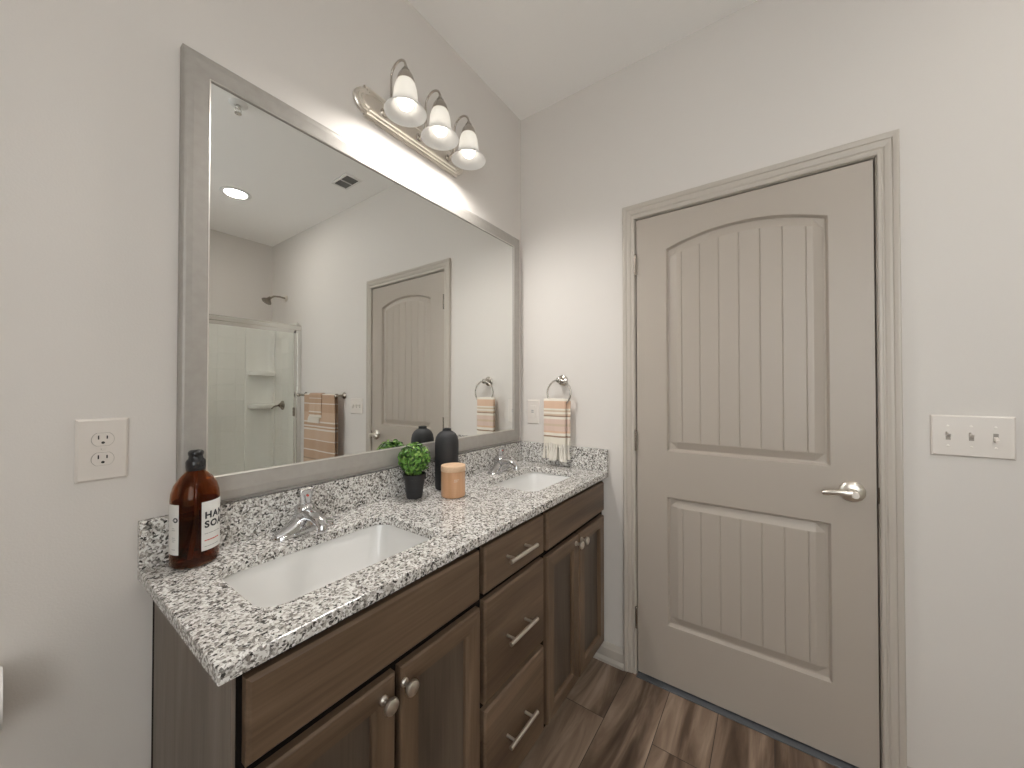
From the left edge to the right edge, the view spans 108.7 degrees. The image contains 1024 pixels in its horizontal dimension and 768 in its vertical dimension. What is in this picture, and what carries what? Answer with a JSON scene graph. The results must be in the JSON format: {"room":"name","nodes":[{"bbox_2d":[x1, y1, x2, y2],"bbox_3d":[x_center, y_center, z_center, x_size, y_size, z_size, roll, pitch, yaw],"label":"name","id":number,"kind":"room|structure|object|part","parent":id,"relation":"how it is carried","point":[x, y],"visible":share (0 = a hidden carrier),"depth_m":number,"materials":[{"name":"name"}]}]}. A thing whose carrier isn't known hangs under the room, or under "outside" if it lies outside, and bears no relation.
{"room":"bathroom","nodes":[
{"label":"bathroom","id":0,"kind":"room"},
{"bbox_2d":[0,0,520,767],"bbox_3d":[-0.757,-0.093,0.991,0.120,2.768,2.860,0,-1,35],"label":"wall","id":1,"kind":"structure","parent":0,"point":[90,89],"depth_m":0.77,"materials":[{"name":"white paint"}]},
{"bbox_2d":[74,417,128,483],"bbox_3d":[-0.843,0.135,0.756,0.008,0.127,0.074,0,-1,35],"label":"wall outlet","id":2,"kind":"object","parent":1,"relation":"attached to","point":[101,445],"visible":1,"depth_m":0.75,"materials":[{"name":"white plastic"}]},
{"bbox_2d":[91,452,113,465],"bbox_3d":[-0.841,0.154,0.754,0.004,0.026,0.031,0,-1,35],"label":"receptacle","id":3,"kind":"object","parent":2,"relation":"attached to","point":[97,458],"depth_m":0.75,"materials":[{"name":"white plastic"}]},
{"bbox_2d":[92,433,113,445],"bbox_3d":[-0.842,0.114,0.755,0.004,0.026,0.031,0,-1,35],"label":"receptacle","id":4,"kind":"object","parent":2,"relation":"attached to","point":[98,439],"depth_m":0.75,"materials":[{"name":"white plastic"}]},
{"bbox_2d":[137,441,521,569],"bbox_3d":[-0.375,0.356,1.403,0.020,0.103,1.495,0,-1,35],"label":"backsplash","id":5,"kind":"structure","parent":1,"relation":"attached to","point":[247,518],"depth_m":1.04,"materials":[{"name":"stone"}]},
{"bbox_2d":[176,43,518,500],"bbox_3d":[-0.368,-0.245,1.415,0.026,1.080,1.388,0,-1,35],"label":"wall mirror","id":6,"kind":"object","parent":1,"relation":"attached to","point":[338,312],"visible":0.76,"depth_m":1.10,"materials":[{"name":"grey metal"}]},
{"bbox_2d":[353,59,485,177],"bbox_3d":[-0.293,-1.003,1.374,0.206,0.198,0.526,0,-1,35],"label":"vanity light","id":7,"kind":"object","parent":1,"relation":"attached to","point":[401,116],"visible":1,"depth_m":1.33,"materials":[{"name":"white glass"}]},
{"bbox_3d":[-0.403,-1.022,1.261,0.125,0.161,0.028,0,-1,35],"label":"arm","id":8,"kind":"part","parent":7,"relation":"part of","materials":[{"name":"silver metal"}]},
{"bbox_3d":[-0.355,-0.959,1.226,0.138,0.106,0.138,0,-1,35],"label":"lamp shade","id":9,"kind":"part","parent":7,"relation":"part of","materials":[{"name":"white glass"}]},
{"bbox_3d":[-0.355,-0.965,1.226,0.055,0.098,0.055,0,-1,35],"label":"bulb","id":10,"kind":"part","parent":7,"relation":"part of","materials":[{"name":"white glass"}]},
{"bbox_3d":[-0.368,-0.962,1.426,0.022,0.106,0.526,0,-1,35],"label":"plate","id":11,"kind":"part","parent":7,"relation":"part of","materials":[{"name":"silver metal"}]},
{"bbox_3d":[-0.313,-1.021,1.388,0.125,0.161,0.028,0,-1,35],"label":"arm","id":12,"kind":"part","parent":7,"relation":"part of","materials":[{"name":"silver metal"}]},
{"bbox_3d":[-0.265,-0.958,1.353,0.138,0.106,0.138,0,-1,35],"label":"lamp shade","id":13,"kind":"part","parent":7,"relation":"part of","materials":[{"name":"white glass"}]},
{"bbox_3d":[-0.265,-0.964,1.354,0.055,0.098,0.055,0,-1,35],"label":"bulb","id":14,"kind":"part","parent":7,"relation":"part of","materials":[{"name":"white glass"}]},
{"bbox_3d":[-0.223,-1.020,1.515,0.125,0.161,0.028,0,-1,35],"label":"arm","id":15,"kind":"part","parent":7,"relation":"part of","materials":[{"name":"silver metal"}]},
{"bbox_3d":[-0.175,-0.956,1.481,0.138,0.106,0.138,0,-1,35],"label":"lamp shade","id":16,"kind":"part","parent":7,"relation":"part of","materials":[{"name":"white glass"}]},
{"bbox_3d":[-0.175,-0.962,1.481,0.055,0.098,0.055,0,-1,35],"label":"bulb","id":17,"kind":"part","parent":7,"relation":"part of","materials":[{"name":"white glass"}]},
{"bbox_2d":[408,0,756,119],"bbox_3d":[0.589,-1.538,0.054,3.420,0.100,2.860,0,-1,35],"label":"ceiling","id":18,"kind":"structure","parent":0,"point":[533,55],"depth_m":1.54,"materials":[{"name":"white paint"}]},
{"bbox_2d":[518,658,837,767],"bbox_3d":[0.699,1.332,0.176,3.420,0.100,3.240,0,-1,35],"label":"floor","id":19,"kind":"structure","parent":0,"point":[611,717],"depth_m":1.35,"materials":[{"name":"wood"}]},
{"bbox_2d":[151,480,603,767],"bbox_3d":[-0.164,0.864,1.258,0.525,0.861,1.461,0,-1,35],"label":"vanity cabinet","id":20,"kind":"object","parent":19,"relation":"on","point":[466,664],"visible":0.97,"depth_m":0.84,"materials":[{"name":"brown wood"}]},
{"bbox_3d":[-0.603,0.857,0.677,0.452,0.861,0.006,0,-1,35],"label":"panel","id":21,"kind":"part","parent":20,"relation":"part of","materials":[{"name":"laminate"}]},
{"bbox_3d":[-0.326,0.890,0.658,0.020,0.582,0.267,0,-1,35],"label":"door","id":22,"kind":"part","parent":20,"relation":"part of","materials":[{"name":"brown wood"}]},
{"bbox_3d":[-0.248,0.513,0.773,0.020,0.132,0.538,0,-1,35],"label":"false drawer","id":23,"kind":"part","parent":20,"relation":"part of","materials":[{"name":"brown wood"}]},
{"bbox_2d":[137,460,607,685],"bbox_3d":[-0.180,0.419,1.265,0.497,0.026,1.495,0,-1,35],"label":"countertop","id":24,"kind":"structure","parent":20,"relation":"on","point":[230,636],"depth_m":0.80,"materials":[{"name":"stone"}]},
{"bbox_2d":[168,449,219,568],"bbox_3d":[-0.715,0.275,0.830,0.088,0.252,0.088,0,-1,35],"label":"soap bottle","id":25,"kind":"object","parent":24,"relation":"on","point":[194,500],"visible":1,"depth_m":0.80,"materials":[{"name":"orange glass"}]},
{"bbox_2d":[272,487,333,541],"bbox_3d":[-0.536,0.343,0.984,0.132,0.121,0.158,0,-1,35],"label":"faucet","id":26,"kind":"object","parent":24,"relation":"on","point":[306,519],"visible":1,"depth_m":0.97,"materials":[{"name":"silver metal"}]},
{"bbox_3d":[-0.569,0.320,1.007,0.050,0.075,0.050,0,-1,35],"label":"lever","id":27,"kind":"part","parent":26,"relation":"part of","materials":[{"name":"silver metal"}]},
{"bbox_3d":[-0.536,0.362,0.984,0.130,0.054,0.052,0,-1,35],"label":"spout","id":28,"kind":"part","parent":26,"relation":"part of","materials":[{"name":"silver metal"}]},
{"bbox_2d":[222,525,428,606],"bbox_3d":[-0.419,0.497,0.889,0.302,0.136,0.465,0,-1,35],"label":"sink","id":29,"kind":"object","parent":24,"relation":"in","point":[284,579],"visible":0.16,"depth_m":0.97,"materials":[{"name":"white ceramic"}]},
{"bbox_2d":[398,442,430,499],"bbox_3d":[-0.350,0.306,1.313,0.116,0.201,0.117,0,-1,35],"label":"potted plant","id":30,"kind":"object","parent":24,"relation":"on","point":[414,476],"visible":1,"depth_m":1.29,"materials":[{"name":"green plant"}]},
{"bbox_3d":[-0.349,0.363,1.315,0.082,0.087,0.082,0,-1,35],"label":"pot","id":31,"kind":"part","parent":30,"relation":"part of","materials":[{"name":"black ceramic"}]},
{"bbox_2d":[435,428,458,489],"bbox_3d":[-0.256,0.290,1.439,0.092,0.235,0.092,0,-1,35],"label":"vase","id":32,"kind":"object","parent":24,"relation":"on","point":[446,441],"visible":0.82,"depth_m":1.40,"materials":[{"name":"grey ceramic"}]},
{"bbox_2d":[441,462,465,498],"bbox_3d":[-0.214,0.351,1.338,0.089,0.112,0.089,0,-1,35],"label":"candle jar","id":33,"kind":"object","parent":24,"relation":"on","point":[452,474],"visible":1,"depth_m":1.30,"materials":[{"name":"orange glass"}]},
{"bbox_3d":[-0.214,0.305,1.339,0.089,0.020,0.089,0,-1,35],"label":"lid","id":34,"kind":"part","parent":33,"relation":"part of","materials":[{"name":"brown wood"}]},
{"bbox_2d":[487,446,518,474],"bbox_3d":[-0.024,0.351,1.707,0.132,0.121,0.158,0,-1,35],"label":"faucet","id":35,"kind":"object","parent":24,"relation":"on","point":[501,464],"visible":1,"depth_m":1.70,"materials":[{"name":"silver metal"}]},
{"bbox_3d":[-0.057,0.328,1.730,0.050,0.075,0.050,0,-1,35],"label":"lever","id":36,"kind":"part","parent":35,"relation":"part of","materials":[{"name":"silver metal"}]},
{"bbox_3d":[-0.024,0.370,1.707,0.130,0.054,0.052,0,-1,35],"label":"spout","id":37,"kind":"part","parent":35,"relation":"part of","materials":[{"name":"silver metal"}]},
{"bbox_2d":[494,472,568,491],"bbox_3d":[0.092,0.505,1.608,0.295,0.136,0.430,0,-1,35],"label":"sink","id":38,"kind":"object","parent":24,"relation":"in","point":[531,481],"visible":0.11,"depth_m":1.78,"materials":[{"name":"white ceramic"}]},
{"bbox_2d":[522,441,607,471],"bbox_3d":[0.255,0.361,1.861,0.477,0.103,0.020,0,-1,35],"label":"side splash","id":39,"kind":"object","parent":24,"relation":"on","point":[596,459],"visible":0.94,"depth_m":1.80,"materials":[{"name":"stone"}]},
{"bbox_3d":[-0.245,0.636,0.729,0.034,0.032,0.032,0,-1,35],"label":"knob","id":40,"kind":"part","parent":20,"relation":"part of","materials":[{"name":"silver metal"}]},
{"bbox_3d":[-0.216,0.634,0.771,0.034,0.032,0.032,0,-1,35],"label":"knob","id":41,"kind":"part","parent":20,"relation":"part of","materials":[{"name":"silver metal"}]},
{"bbox_3d":[-0.167,0.893,0.883,0.020,0.582,0.259,0,-1,35],"label":"door","id":42,"kind":"part","parent":20,"relation":"part of","materials":[{"name":"brown wood"}]},
{"bbox_3d":[0.011,0.514,1.139,0.020,0.129,0.318,0,-1,35],"label":"drawer","id":43,"kind":"part","parent":20,"relation":"part of","materials":[{"name":"brown wood"}]},
{"bbox_3d":[0.011,1.040,1.133,0.020,0.286,0.318,0,-1,35],"label":"drawer","id":44,"kind":"part","parent":20,"relation":"part of","materials":[{"name":"brown wood"}]},
{"bbox_3d":[0.011,0.738,1.136,0.020,0.281,0.318,0,-1,35],"label":"drawer","id":45,"kind":"part","parent":20,"relation":"part of","materials":[{"name":"brown wood"}]},
{"bbox_3d":[0.028,1.034,1.107,0.039,0.012,0.145,0,-1,35],"label":"handle","id":46,"kind":"part","parent":20,"relation":"part of","materials":[{"name":"silver metal"}]},
{"bbox_3d":[0.028,0.743,1.111,0.039,0.012,0.145,0,-1,35],"label":"handle","id":47,"kind":"part","parent":20,"relation":"part of","materials":[{"name":"silver metal"}]},
{"bbox_3d":[0.028,0.509,1.113,0.039,0.012,0.145,0,-1,35],"label":"handle","id":48,"kind":"part","parent":20,"relation":"part of","materials":[{"name":"silver metal"}]},
{"bbox_3d":[0.190,0.899,1.387,0.020,0.582,0.254,0,-1,35],"label":"door","id":49,"kind":"part","parent":20,"relation":"part of","materials":[{"name":"brown wood"}]},
{"bbox_3d":[0.270,0.520,1.503,0.020,0.133,0.528,0,-1,35],"label":"false drawer","id":50,"kind":"part","parent":20,"relation":"part of","materials":[{"name":"brown wood"}]},
{"bbox_3d":[0.268,0.635,1.454,0.034,0.032,0.032,0,-1,35],"label":"knob","id":51,"kind":"part","parent":20,"relation":"part of","materials":[{"name":"silver metal"}]},
{"bbox_3d":[0.297,0.636,1.494,0.034,0.032,0.032,0,-1,35],"label":"knob","id":52,"kind":"part","parent":20,"relation":"part of","materials":[{"name":"silver metal"}]},
{"bbox_3d":[0.345,0.901,1.605,0.020,0.582,0.266,0,-1,35],"label":"door","id":53,"kind":"part","parent":20,"relation":"part of","materials":[{"name":"brown wood"}]},
{"bbox_2d":[521,0,1023,767],"bbox_3d":[1.381,-0.091,1.155,3.180,2.768,0.120,0,-1,35],"label":"wall","id":54,"kind":"structure","parent":0,"point":[766,83],"depth_m":1.17,"materials":[{"name":"white paint"}]},
{"bbox_2d":[528,400,538,423],"bbox_3d":[0.114,0.149,1.970,0.072,0.128,0.010,0,-1,35],"label":"wall outlet","id":55,"kind":"object","parent":54,"relation":"attached to","point":[533,405],"visible":1,"depth_m":1.97,"materials":[{"name":"white plastic"}]},
{"bbox_2d":[530,406,535,417],"bbox_3d":[0.113,0.149,1.969,0.033,0.066,0.004,0,-1,35],"label":"receptacle","id":56,"kind":"object","parent":55,"relation":"attached to","point":[532,408],"depth_m":1.97,"materials":[{"name":"white plastic"}]},
{"bbox_2d":[547,375,570,403],"bbox_3d":[0.245,0.034,1.851,0.139,0.160,0.056,0,-1,35],"label":"towel ring","id":57,"kind":"object","parent":54,"relation":"attached to","point":[562,380],"visible":0.93,"depth_m":1.85,"materials":[{"name":"silver metal"}]},
{"bbox_2d":[542,398,570,461],"bbox_3d":[0.223,0.228,1.841,0.147,0.313,0.040,0,-1,35],"label":"hand towel","id":58,"kind":"object","parent":57,"relation":"hanging from","point":[557,414],"visible":1,"depth_m":1.82,"materials":[{"name":"beige fabric"}]},
{"bbox_2d":[593,641,623,670],"bbox_3d":[0.444,1.256,1.717,0.163,0.086,0.022,0,-1,35],"label":"baseboard","id":59,"kind":"structure","parent":54,"relation":"attached to","point":[611,654],"depth_m":1.70,"materials":[{"name":"beige paint"}]},
{"bbox_2d":[636,671,858,767],"bbox_3d":[0.915,1.294,1.467,0.780,0.005,0.164,0,-1,35],"label":"threshold","id":60,"kind":"object","parent":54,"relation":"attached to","point":[807,749],"depth_m":1.39,"materials":[{"name":"grey stone"}]},
{"bbox_2d":[634,160,879,767],"bbox_3d":[0.872,0.270,1.421,0.793,2.025,0.099,0,-1,35],"label":"door","id":61,"kind":"structure","parent":54,"relation":"in","point":[755,433],"depth_m":1.38,"materials":[{"name":"beige paint"}]},
{"bbox_3d":[1.087,0.362,1.217,0.089,0.026,0.015,0,-1,35],"label":"lever","id":62,"kind":"part","parent":61,"relation":"part of","materials":[{"name":"silver metal"}]},
{"bbox_3d":[1.131,0.363,1.214,0.068,0.068,0.064,0,-1,35],"label":"handle","id":63,"kind":"part","parent":61,"relation":"part of","materials":[{"name":"silver metal"}]},
{"bbox_3d":[1.201,0.365,1.200,0.004,0.054,0.006,0,-1,35],"label":"latch plate","id":64,"kind":"part","parent":61,"relation":"part of","materials":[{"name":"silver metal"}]},
{"bbox_2d":[622,129,906,767],"bbox_3d":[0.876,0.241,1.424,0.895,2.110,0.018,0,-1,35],"label":"trim","id":65,"kind":"structure","parent":54,"relation":"attached to","point":[885,146],"depth_m":1.19,"materials":[{"name":"beige paint"}]},
{"bbox_2d":[930,415,1015,459],"bbox_3d":[1.359,0.156,1.083,0.164,0.123,0.019,0,-1,35],"label":"light switch","id":66,"kind":"object","parent":54,"relation":"attached to","point":[990,437],"visible":1,"depth_m":1.08,"materials":[{"name":"white plastic"}]},
{"bbox_3d":[-0.932,0.531,0.573,0.070,0.048,0.154,0,-1,35],"label":"toilet paper holder","id":67,"kind":"object","parent":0,"visible":0},
{"bbox_2d":[0,666,2,730],"bbox_3d":[-0.894,0.531,0.581,0.100,0.100,0.101,0,-1,35],"label":"toilet paper roll","id":68,"kind":"object","parent":67,"relation":"on","point":[1,667],"visible":1,"depth_m":0.60,"materials":[{"name":"white paper"}]}
]}

